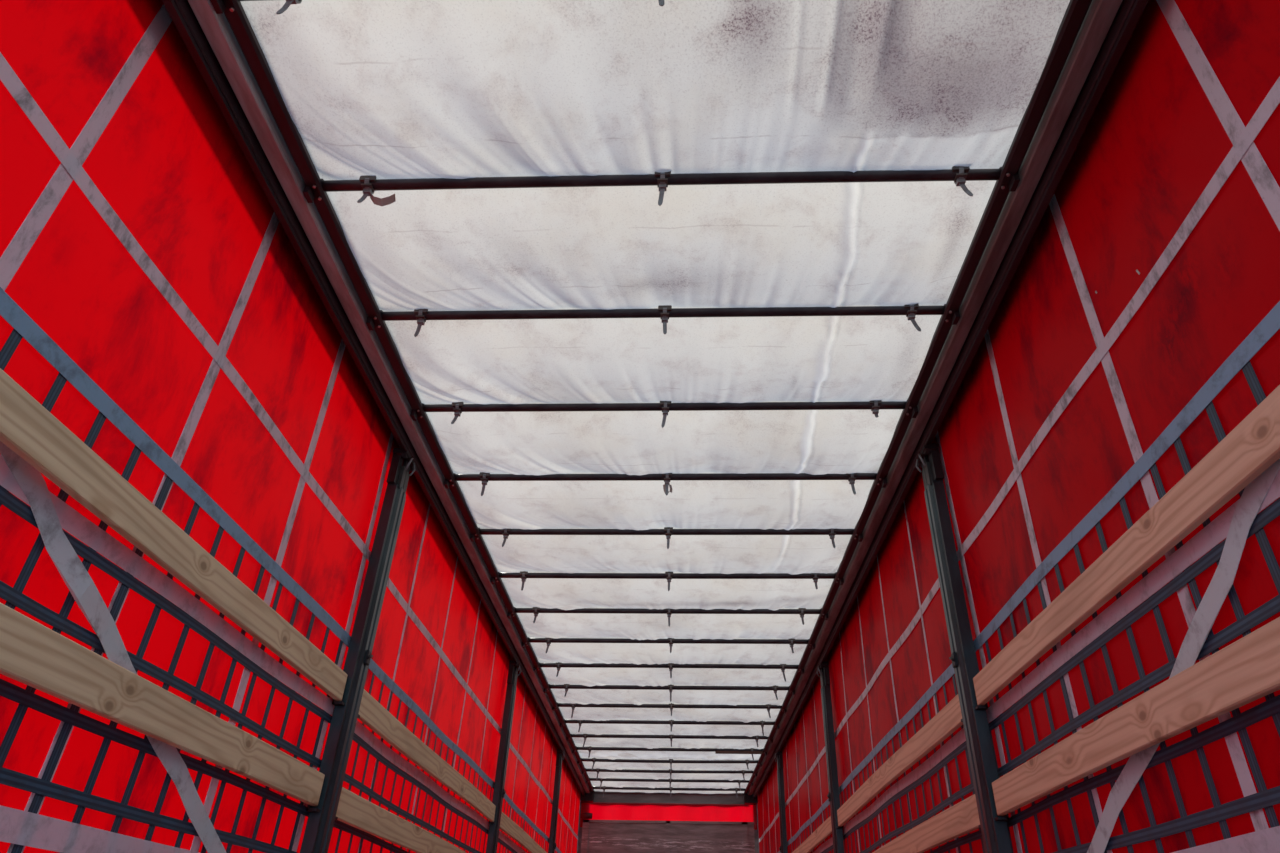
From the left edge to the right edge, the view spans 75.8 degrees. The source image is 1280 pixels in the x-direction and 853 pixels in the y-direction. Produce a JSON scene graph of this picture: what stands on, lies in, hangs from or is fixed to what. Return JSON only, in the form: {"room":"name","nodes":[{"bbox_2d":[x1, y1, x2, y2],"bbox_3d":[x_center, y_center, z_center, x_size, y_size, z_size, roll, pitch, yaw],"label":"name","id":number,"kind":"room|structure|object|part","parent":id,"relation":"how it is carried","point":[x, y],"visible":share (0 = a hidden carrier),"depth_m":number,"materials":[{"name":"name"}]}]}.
{"room":"cargo space","nodes":[
{"label":"cargo space","id":0,"kind":"room"},
{"bbox_2d":[240,0,1069,794],"bbox_3d":[0.181,1.532,6.048,2.420,0.125,13.600,1,-33,3],"label":"ceiling","id":1,"kind":"structure","parent":0,"point":[382,89],"depth_m":2.77,"materials":[{"name":"white fabric"}]},
{"bbox_2d":[162,0,594,802],"bbox_3d":[-0.987,1.557,6.095,0.283,0.241,13.621,1,-33,3],"label":"roof rail","id":2,"kind":"object","parent":1,"relation":"attached to","point":[225,48],"visible":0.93,"depth_m":2.85,"materials":[{"name":"black metal"}]},
{"bbox_2d":[0,0,580,852],"bbox_3d":[-1.116,2.661,5.376,0.048,2.800,13.620,1,-33,3],"label":"curtain","id":3,"kind":"object","parent":2,"relation":"hanging from","point":[155,300],"visible":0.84,"depth_m":2.24,"materials":[{"name":"red fabric"}]},
{"bbox_2d":[303,166,1019,205],"bbox_3d":[0.048,-0.745,2.547,2.200,0.150,0.070,1,-33,3],"label":"bow","id":4,"kind":"object","parent":1,"relation":"attached to","point":[368,184],"visible":0.97,"depth_m":2.55,"materials":[{"name":"metal"}]},
{"bbox_2d":[370,194,395,205],"bbox_3d":[-0.813,-0.717,2.590,0.083,0.038,0.028,6,-33,-6],"label":"rag","id":5,"kind":"object","parent":4,"relation":"attached to","point":[388,200],"visible":1,"depth_m":2.59,"materials":[{"name":"fabric"}]},
{"bbox_2d":[366,304,959,336],"bbox_3d":[0.071,-0.398,3.066,2.200,0.160,0.070,1,-33,3],"label":"bow","id":6,"kind":"object","parent":1,"relation":"attached to","point":[664,312],"visible":0.95,"depth_m":3.07,"materials":[{"name":"metal"}]},
{"bbox_2d":[410,400,917,427],"bbox_3d":[0.093,-0.063,3.585,2.200,0.153,0.070,1,-33,3],"label":"bow","id":7,"kind":"object","parent":1,"relation":"attached to","point":[874,406],"visible":0.95,"depth_m":3.59,"materials":[{"name":"metal"}]},
{"bbox_2d":[444,472,886,495],"bbox_3d":[0.116,0.283,4.098,2.200,0.168,0.070,1,-33,3],"label":"bow","id":8,"kind":"object","parent":1,"relation":"attached to","point":[484,477],"visible":0.93,"depth_m":4.10,"materials":[{"name":"metal"}]},
{"bbox_2d":[663,485,672,492],"bbox_3d":[0.138,0.311,4.097,0.048,0.050,0.009,1,-33,3],"label":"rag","id":9,"kind":"object","parent":8,"relation":"hanging from","point":[664,486],"visible":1,"depth_m":4.10,"materials":[{"name":"fabric"}]},
{"bbox_2d":[470,527,862,548],"bbox_3d":[0.139,0.622,4.619,2.200,0.164,0.070,1,-33,3],"label":"bow","id":10,"kind":"object","parent":1,"relation":"attached to","point":[668,531],"visible":0.91,"depth_m":4.62,"materials":[{"name":"metal"}]},
{"bbox_2d":[491,571,843,590],"bbox_3d":[0.161,0.966,5.140,2.200,0.167,0.070,1,-33,3],"label":"bow","id":11,"kind":"object","parent":1,"relation":"attached to","point":[523,575],"visible":0.95,"depth_m":5.14,"materials":[{"name":"metal"}]},
{"bbox_2d":[507,607,827,626],"bbox_3d":[0.184,1.301,5.658,2.200,0.159,0.070,1,-33,3],"label":"bow","id":12,"kind":"object","parent":1,"relation":"attached to","point":[536,610],"visible":0.93,"depth_m":5.66,"materials":[{"name":"metal"}]},
{"bbox_2d":[522,637,814,652],"bbox_3d":[0.207,1.649,6.180,2.200,0.168,0.070,1,-33,3],"label":"bow","id":13,"kind":"object","parent":1,"relation":"attached to","point":[791,642],"visible":0.91,"depth_m":6.18,"materials":[{"name":"metal"}]},
{"bbox_2d":[590,791,747,805],"bbox_3d":[0.406,5.274,11.649,2.262,0.195,0.160,1,-33,3],"label":"trim","id":14,"kind":"structure","parent":1,"relation":"attached to","point":[609,797],"depth_m":11.61,"materials":[{"name":"grey metal"}]},
{"bbox_2d":[580,803,756,829],"bbox_3d":[0.401,5.456,11.602,2.480,0.455,0.024,1,-33,3],"label":"tarpaulin","id":15,"kind":"object","parent":14,"relation":"attached to","point":[721,813],"visible":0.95,"depth_m":11.60,"materials":[{"name":"red fabric"}]},
{"bbox_2d":[534,662,803,681],"bbox_3d":[0.229,1.986,6.701,2.200,0.161,0.070,1,-33,3],"label":"bow","id":16,"kind":"object","parent":1,"relation":"attached to","point":[558,665],"visible":0.93,"depth_m":6.70,"materials":[{"name":"metal"}]},
{"bbox_2d":[544,684,794,701],"bbox_3d":[0.251,2.330,7.215,2.200,0.173,0.070,1,-33,3],"label":"bow","id":17,"kind":"object","parent":1,"relation":"attached to","point":[566,687],"visible":0.94,"depth_m":7.22,"materials":[{"name":"metal"}]},
{"bbox_2d":[560,719,778,735],"bbox_3d":[0.292,3.010,8.254,2.200,0.169,0.070,1,-33,3],"label":"bow","id":18,"kind":"object","parent":1,"relation":"attached to","point":[762,723],"visible":0.95,"depth_m":8.26,"materials":[{"name":"metal"}]},
{"bbox_2d":[566,734,772,747],"bbox_3d":[0.311,3.359,8.766,2.200,0.192,0.070,1,-33,3],"label":"bow","id":19,"kind":"object","parent":1,"relation":"attached to","point":[584,736],"visible":0.98,"depth_m":8.78,"materials":[{"name":"metal"}]},
{"bbox_2d":[577,758,761,769],"bbox_3d":[0.348,4.036,9.805,2.200,0.185,0.070,1,-33,3],"label":"bow","id":20,"kind":"object","parent":1,"relation":"attached to","point":[593,760],"visible":0.96,"depth_m":9.81,"materials":[{"name":"metal"}]},
{"bbox_2d":[582,768,756,780],"bbox_3d":[0.365,4.375,10.323,2.200,0.184,0.070,1,-33,3],"label":"bow","id":21,"kind":"object","parent":1,"relation":"attached to","point":[597,770],"visible":0.92,"depth_m":10.33,"materials":[{"name":"metal"}]},
{"bbox_2d":[586,777,752,790],"bbox_3d":[0.382,4.720,10.843,2.200,0.191,0.070,1,-33,3],"label":"bow","id":22,"kind":"object","parent":1,"relation":"attached to","point":[601,780],"visible":0.97,"depth_m":10.86,"materials":[{"name":"metal"}]},
{"bbox_2d":[590,786,748,797],"bbox_3d":[0.398,5.059,11.358,2.200,0.194,0.070,1,-33,3],"label":"bow","id":23,"kind":"object","parent":1,"relation":"attached to","point":[594,787],"visible":0.94,"depth_m":11.37,"materials":[{"name":"metal"}]},
{"bbox_2d":[581,820,754,852],"bbox_3d":[0.346,6.502,10.814,2.381,2.436,0.055,1,-33,3],"label":"wall","id":24,"kind":"structure","parent":0,"point":[598,836],"depth_m":11.34,"materials":[{"name":"brown wood"}]},
{"bbox_2d":[581,812,592,818],"bbox_3d":[-0.744,5.436,11.473,0.167,0.084,0.122,1,-33,3],"label":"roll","id":25,"kind":"object","parent":24,"relation":"attached to","point":[585,815],"visible":1,"depth_m":11.43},
{"bbox_3d":[0.070,3.867,4.533,2.524,0.155,13.620,1,-33,3],"label":"floor","id":26,"kind":"structure","parent":0,"visible":0},
{"bbox_2d":[300,448,416,852],"bbox_3d":[-1.144,1.260,3.146,0.082,2.701,0.215,1,-33,3],"label":"post","id":27,"kind":"object","parent":26,"relation":"on","point":[322,817],"visible":0.97,"depth_m":3.31,"materials":[{"name":"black metal"}]},
{"bbox_2d":[0,603,324,805],"bbox_3d":[-1.229,0.487,1.712,0.027,0.116,3.065,1,-33,3],"label":"board","id":28,"kind":"object","parent":27,"relation":"attached to","point":[32,654],"visible":1,"depth_m":1.97,"materials":[{"name":"brown wood"}]},
{"bbox_2d":[0,368,347,700],"bbox_3d":[-1.214,0.178,1.914,0.027,0.110,3.065,1,-33,3],"label":"board","id":29,"kind":"object","parent":27,"relation":"attached to","point":[27,427],"visible":1,"depth_m":1.98,"materials":[{"name":"brown wood"}]},
{"bbox_2d":[336,787,465,852],"bbox_3d":[-1.112,2.244,4.386,0.027,0.114,2.972,1,-33,3],"label":"board","id":30,"kind":"object","parent":27,"relation":"attached to","point":[353,810],"visible":0.94,"depth_m":3.67,"materials":[{"name":"brown wood"}]},
{"bbox_3d":[-1.064,0.182,3.826,0.024,0.085,0.074,-5,-34,12],"label":"release lever","id":31,"kind":"part","parent":27,"relation":"part of","materials":[{"name":"grey metal"}]},
{"bbox_2d":[486,660,520,852],"bbox_3d":[-1.029,2.989,5.782,0.082,2.701,0.215,1,-33,3],"label":"post","id":32,"kind":"object","parent":26,"relation":"on","point":[499,791],"visible":0.98,"depth_m":6.08,"materials":[{"name":"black metal"}]},
{"bbox_2d":[358,689,495,821],"bbox_3d":[-1.097,1.932,4.590,0.027,0.112,2.972,1,-33,3],"label":"board","id":33,"kind":"object","parent":32,"relation":"attached to","point":[372,713],"visible":0.98,"depth_m":4.11,"materials":[{"name":"brown wood"}]},
{"bbox_2d":[500,812,546,852],"bbox_3d":[-0.986,3.663,7.228,0.026,0.112,2.977,1,-33,3],"label":"board","id":34,"kind":"object","parent":32,"relation":"attached to","point":[507,825],"visible":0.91,"depth_m":6.73,"materials":[{"name":"brown wood"}]},
{"bbox_2d":[548,749,564,852],"bbox_3d":[-0.925,4.721,8.424,0.082,2.701,0.215,1,-33,3],"label":"post","id":35,"kind":"object","parent":26,"relation":"on","point":[557,782],"visible":0.99,"depth_m":8.81,"materials":[{"name":"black metal"}]},
{"bbox_2d":[577,794,582,852],"bbox_3d":[-0.881,6.407,11.098,0.141,2.813,0.055,1,-33,3],"label":"post","id":36,"kind":"object","parent":26,"relation":"on","point":[579,827],"visible":0.29,"depth_m":11.51,"materials":[{"name":"grey metal"}]},
{"bbox_2d":[754,805,758,852],"bbox_3d":[1.597,6.394,10.998,0.141,2.813,0.055,1,-33,3],"label":"post","id":37,"kind":"object","parent":26,"relation":"on","point":[756,835],"visible":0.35,"depth_m":11.41,"materials":[{"name":"grey metal"}]},
{"bbox_2d":[743,0,1147,804],"bbox_3d":[1.372,1.544,6.000,0.282,0.245,13.620,1,-33,3],"label":"roof rail","id":38,"kind":"object","parent":37,"relation":"attached to","point":[1092,36],"visible":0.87,"depth_m":2.79,"materials":[{"name":"black metal"}]},
{"bbox_2d":[210,0,664,13],"bbox_3d":[0.025,-1.079,2.028,2.200,0.161,0.070,1,-33,3],"label":"bow","id":39,"kind":"object","parent":38,"relation":"attached to","point":[218,5],"visible":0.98,"depth_m":2.06,"materials":[{"name":"metal"}]},
{"bbox_2d":[552,702,786,717],"bbox_3d":[0.271,2.675,7.726,2.200,0.188,0.070,1,-33,3],"label":"bow","id":40,"kind":"object","parent":38,"relation":"attached to","point":[671,706],"visible":0.91,"depth_m":7.74,"materials":[{"name":"metal"}]},
{"bbox_2d":[572,746,766,759],"bbox_3d":[0.330,3.689,9.291,2.200,0.169,0.070,1,-33,3],"label":"bow","id":41,"kind":"object","parent":38,"relation":"attached to","point":[589,748],"visible":0.94,"depth_m":9.30,"materials":[{"name":"metal"}]},
{"bbox_2d":[715,751,763,753],"bbox_3d":[1.119,3.669,9.249,0.540,0.039,0.024,1,-33,3],"label":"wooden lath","id":42,"kind":"object","parent":41,"relation":"attached to","point":[716,752],"visible":1,"depth_m":9.24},
{"bbox_2d":[757,0,1279,852],"bbox_3d":[1.392,2.648,5.275,0.061,2.800,13.620,1,-33,3],"label":"curtain","id":43,"kind":"object","parent":38,"relation":"hanging from","point":[1137,325],"visible":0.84,"depth_m":2.21,"materials":[{"name":"fabric"}]},
{"bbox_2d":[774,751,787,852],"bbox_3d":[1.463,4.697,8.310,0.082,2.700,0.215,1,-33,3],"label":"post","id":44,"kind":"object","parent":26,"relation":"on","point":[779,756],"visible":0.98,"depth_m":8.71,"materials":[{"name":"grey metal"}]},
{"bbox_2d":[792,816,831,852],"bbox_3d":[1.441,3.639,7.114,0.028,0.112,2.977,1,-33,3],"label":"board","id":45,"kind":"object","parent":44,"relation":"attached to","point":[824,830],"visible":0.9,"depth_m":6.57,"materials":[{"name":"brown wood"}]},
{"bbox_2d":[816,662,844,852],"bbox_3d":[1.359,2.966,5.669,0.082,2.700,0.215,1,-33,3],"label":"post","id":46,"kind":"object","parent":26,"relation":"on","point":[833,796],"visible":0.94,"depth_m":5.97,"materials":[{"name":"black metal"}]},
{"bbox_2d":[873,794,979,852],"bbox_3d":[1.315,2.221,4.271,0.027,0.114,2.972,1,-33,3],"label":"board","id":47,"kind":"object","parent":46,"relation":"attached to","point":[962,818],"visible":0.92,"depth_m":3.48,"materials":[{"name":"brown wood"}]},
{"bbox_2d":[915,443,1011,852],"bbox_3d":[1.244,1.236,3.033,0.082,2.700,0.215,1,-33,3],"label":"post","id":48,"kind":"object","parent":26,"relation":"on","point":[994,829],"visible":0.97,"depth_m":3.21,"materials":[{"name":"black metal"}]},
{"bbox_2d":[837,694,962,826],"bbox_3d":[1.330,1.909,4.475,0.027,0.112,2.972,1,-33,3],"label":"board","id":49,"kind":"object","parent":48,"relation":"attached to","point":[947,721],"visible":0.96,"depth_m":3.98,"materials":[{"name":"brown wood"}]},
{"bbox_3d":[1.265,0.159,3.716,0.024,0.085,0.074,6,-33,-6],"label":"release lever","id":50,"kind":"part","parent":48,"relation":"part of","materials":[{"name":"grey metal"}]},
{"bbox_2d":[973,385,1279,704],"bbox_3d":[1.213,0.160,1.807,0.027,0.110,3.045,1,-33,3],"label":"board","id":51,"kind":"object","parent":48,"relation":"attached to","point":[1253,445],"visible":1,"depth_m":1.94,"materials":[{"name":"brown wood"}]},
{"bbox_2d":[992,617,1279,815],"bbox_3d":[1.198,0.470,1.605,0.027,0.116,3.045,1,-33,3],"label":"board","id":52,"kind":"object","parent":48,"relation":"attached to","point":[1245,671],"visible":1,"depth_m":1.90,"materials":[{"name":"brown wood"}]}
]}

